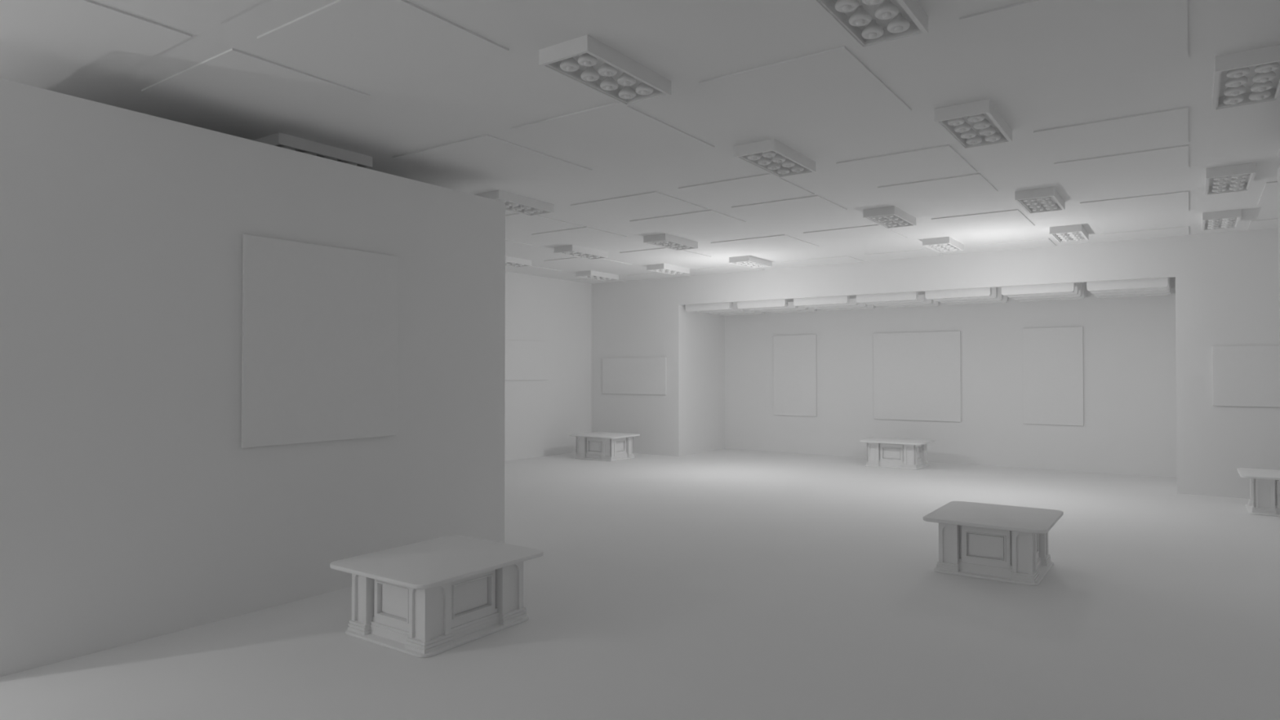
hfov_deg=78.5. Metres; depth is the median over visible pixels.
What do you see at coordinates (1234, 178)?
ceiling light
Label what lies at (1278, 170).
wall
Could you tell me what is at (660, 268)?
ceiling light
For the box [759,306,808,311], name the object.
ceiling baffle
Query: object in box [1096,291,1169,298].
ceiling baffle
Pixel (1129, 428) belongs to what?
wall
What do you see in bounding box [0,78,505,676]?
wall
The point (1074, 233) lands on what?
ceiling light
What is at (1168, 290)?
ceiling baffle
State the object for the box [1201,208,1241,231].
ceiling light
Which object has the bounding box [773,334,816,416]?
canvas
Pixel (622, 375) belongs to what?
canvas
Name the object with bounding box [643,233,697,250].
ceiling light
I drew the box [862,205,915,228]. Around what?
ceiling light
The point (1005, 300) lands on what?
ceiling baffle
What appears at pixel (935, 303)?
ceiling baffle
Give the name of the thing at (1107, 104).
ceiling
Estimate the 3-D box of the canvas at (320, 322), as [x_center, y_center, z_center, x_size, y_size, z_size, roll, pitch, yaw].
[-2.401,-0.127,5.984,0.034,1.490,1.290,-1,-1,35]
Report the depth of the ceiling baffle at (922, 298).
13.62 m
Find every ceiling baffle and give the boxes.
[697,302,743,313]
[709,308,754,314]
[720,310,764,315]
[748,298,798,311]
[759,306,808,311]
[769,307,817,313]
[804,295,858,307]
[813,302,867,309]
[822,304,875,311]
[865,291,925,305]
[874,298,933,306]
[882,300,939,308]
[946,295,1008,305]
[1012,282,1081,300]
[1017,282,1084,302]
[1093,277,1169,296]
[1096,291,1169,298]
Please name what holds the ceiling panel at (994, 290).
hanging from the ceiling
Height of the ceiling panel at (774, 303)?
0.410 m
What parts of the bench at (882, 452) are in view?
panel, seat, moulding, panel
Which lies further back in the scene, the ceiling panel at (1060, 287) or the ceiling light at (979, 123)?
the ceiling panel at (1060, 287)
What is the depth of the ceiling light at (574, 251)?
11.98 m
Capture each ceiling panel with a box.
[685,302,732,311]
[737,298,787,309]
[793,295,849,306]
[856,291,918,302]
[924,287,991,299]
[933,287,997,302]
[1001,282,1075,295]
[1086,277,1168,291]
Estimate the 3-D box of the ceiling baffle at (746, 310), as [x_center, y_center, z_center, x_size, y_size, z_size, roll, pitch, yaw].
[1.892,-1.169,16.206,0.994,0.410,0.130,-1,-1,35]
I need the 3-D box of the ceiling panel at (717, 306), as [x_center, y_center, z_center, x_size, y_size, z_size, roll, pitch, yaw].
[1.352,-1.180,15.437,0.994,0.410,0.130,-1,-1,35]
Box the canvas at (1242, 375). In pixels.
[1212,345,1279,407]
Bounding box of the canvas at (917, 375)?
[873,330,960,422]
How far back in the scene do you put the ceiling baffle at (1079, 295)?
12.71 m
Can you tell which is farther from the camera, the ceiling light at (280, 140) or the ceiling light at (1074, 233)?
the ceiling light at (1074, 233)
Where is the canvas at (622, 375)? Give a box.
[602,357,666,395]
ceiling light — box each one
[254,132,372,168]
[474,190,554,216]
[505,256,531,266]
[538,34,671,106]
[554,244,607,259]
[575,270,618,280]
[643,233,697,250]
[646,263,689,275]
[728,255,772,268]
[733,138,815,177]
[810,0,928,49]
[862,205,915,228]
[922,236,964,253]
[934,98,1012,149]
[1014,186,1065,213]
[1049,224,1088,242]
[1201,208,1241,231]
[1204,162,1256,195]
[1211,44,1279,111]
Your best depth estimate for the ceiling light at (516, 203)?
8.53 m
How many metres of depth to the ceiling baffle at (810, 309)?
15.79 m
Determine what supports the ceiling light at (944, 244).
attached to the ceiling at (1107, 104)
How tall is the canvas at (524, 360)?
0.760 m
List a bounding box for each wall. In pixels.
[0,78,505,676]
[504,271,591,461]
[591,227,1279,498]
[724,276,1177,477]
[1277,166,1279,356]
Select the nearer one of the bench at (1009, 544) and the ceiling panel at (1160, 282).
the bench at (1009, 544)
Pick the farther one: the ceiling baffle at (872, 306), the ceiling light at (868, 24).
the ceiling baffle at (872, 306)
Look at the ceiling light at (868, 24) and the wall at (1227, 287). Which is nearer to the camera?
the ceiling light at (868, 24)
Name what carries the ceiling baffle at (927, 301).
hanging from the ceiling
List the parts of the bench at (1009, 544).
panel, seat, moulding, panel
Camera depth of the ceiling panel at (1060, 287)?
12.02 m
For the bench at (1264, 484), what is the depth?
9.26 m
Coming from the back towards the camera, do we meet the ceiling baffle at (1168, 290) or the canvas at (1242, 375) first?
the ceiling baffle at (1168, 290)
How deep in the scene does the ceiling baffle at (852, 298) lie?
14.30 m
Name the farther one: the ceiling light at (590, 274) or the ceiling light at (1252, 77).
the ceiling light at (590, 274)
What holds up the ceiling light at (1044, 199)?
attached to the ceiling at (1107, 104)
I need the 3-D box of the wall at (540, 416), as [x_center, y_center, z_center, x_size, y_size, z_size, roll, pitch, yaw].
[-5.238,0.065,11.072,0.200,3.580,18.500,-1,-1,35]
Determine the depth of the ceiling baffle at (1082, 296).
13.08 m
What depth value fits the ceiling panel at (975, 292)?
12.69 m
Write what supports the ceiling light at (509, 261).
attached to the ceiling at (1107, 104)
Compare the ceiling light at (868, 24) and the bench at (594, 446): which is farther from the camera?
the bench at (594, 446)
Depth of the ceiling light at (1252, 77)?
4.87 m
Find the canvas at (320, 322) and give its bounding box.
[241,234,397,448]
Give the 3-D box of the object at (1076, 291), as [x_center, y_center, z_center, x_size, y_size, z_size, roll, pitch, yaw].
[6.402,-1.221,12.464,1.002,0.410,0.130,-1,-1,35]
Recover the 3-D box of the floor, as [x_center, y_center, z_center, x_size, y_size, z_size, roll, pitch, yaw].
[0.306,1.900,7.152,13.750,0.200,18.500,-1,-1,35]
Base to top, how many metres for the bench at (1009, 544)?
0.460 m
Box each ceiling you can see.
[0,0,1279,284]
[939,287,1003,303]
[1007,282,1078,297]
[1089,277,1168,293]
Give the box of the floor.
[0,448,1279,719]
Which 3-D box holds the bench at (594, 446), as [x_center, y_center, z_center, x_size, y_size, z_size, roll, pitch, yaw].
[-0.686,1.683,15.270,1.090,0.460,0.950,-1,-1,35]
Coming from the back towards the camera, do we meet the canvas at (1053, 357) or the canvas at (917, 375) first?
the canvas at (917, 375)
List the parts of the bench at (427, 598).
panel, seat, moulding, panel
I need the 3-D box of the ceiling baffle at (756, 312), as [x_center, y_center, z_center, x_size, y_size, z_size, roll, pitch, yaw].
[2.156,-1.164,16.583,0.994,0.410,0.130,-1,-1,35]
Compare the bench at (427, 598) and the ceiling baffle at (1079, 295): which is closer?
the bench at (427, 598)
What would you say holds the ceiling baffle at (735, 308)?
hanging from the ceiling
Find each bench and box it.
[329,535,542,657]
[569,431,639,461]
[859,436,934,470]
[923,501,1063,586]
[1237,467,1279,516]
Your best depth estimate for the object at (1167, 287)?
11.72 m
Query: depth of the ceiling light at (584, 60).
4.75 m
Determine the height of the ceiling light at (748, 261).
0.104 m
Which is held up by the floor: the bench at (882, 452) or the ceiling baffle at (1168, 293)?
the bench at (882, 452)
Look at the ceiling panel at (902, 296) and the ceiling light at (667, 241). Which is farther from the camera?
the ceiling panel at (902, 296)
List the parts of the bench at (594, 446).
panel, moulding, seat, panel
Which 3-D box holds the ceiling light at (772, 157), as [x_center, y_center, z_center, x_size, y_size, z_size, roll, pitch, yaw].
[1.185,-1.733,6.796,0.365,0.104,0.865,-1,-1,35]
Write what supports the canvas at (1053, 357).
attached to the wall at (1129, 428)
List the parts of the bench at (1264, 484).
seat, moulding, panel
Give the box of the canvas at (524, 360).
[505,340,547,380]
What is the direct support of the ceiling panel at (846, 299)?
hanging from the ceiling
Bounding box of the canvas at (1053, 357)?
[1022,326,1084,426]
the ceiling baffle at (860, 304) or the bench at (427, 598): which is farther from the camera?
the ceiling baffle at (860, 304)

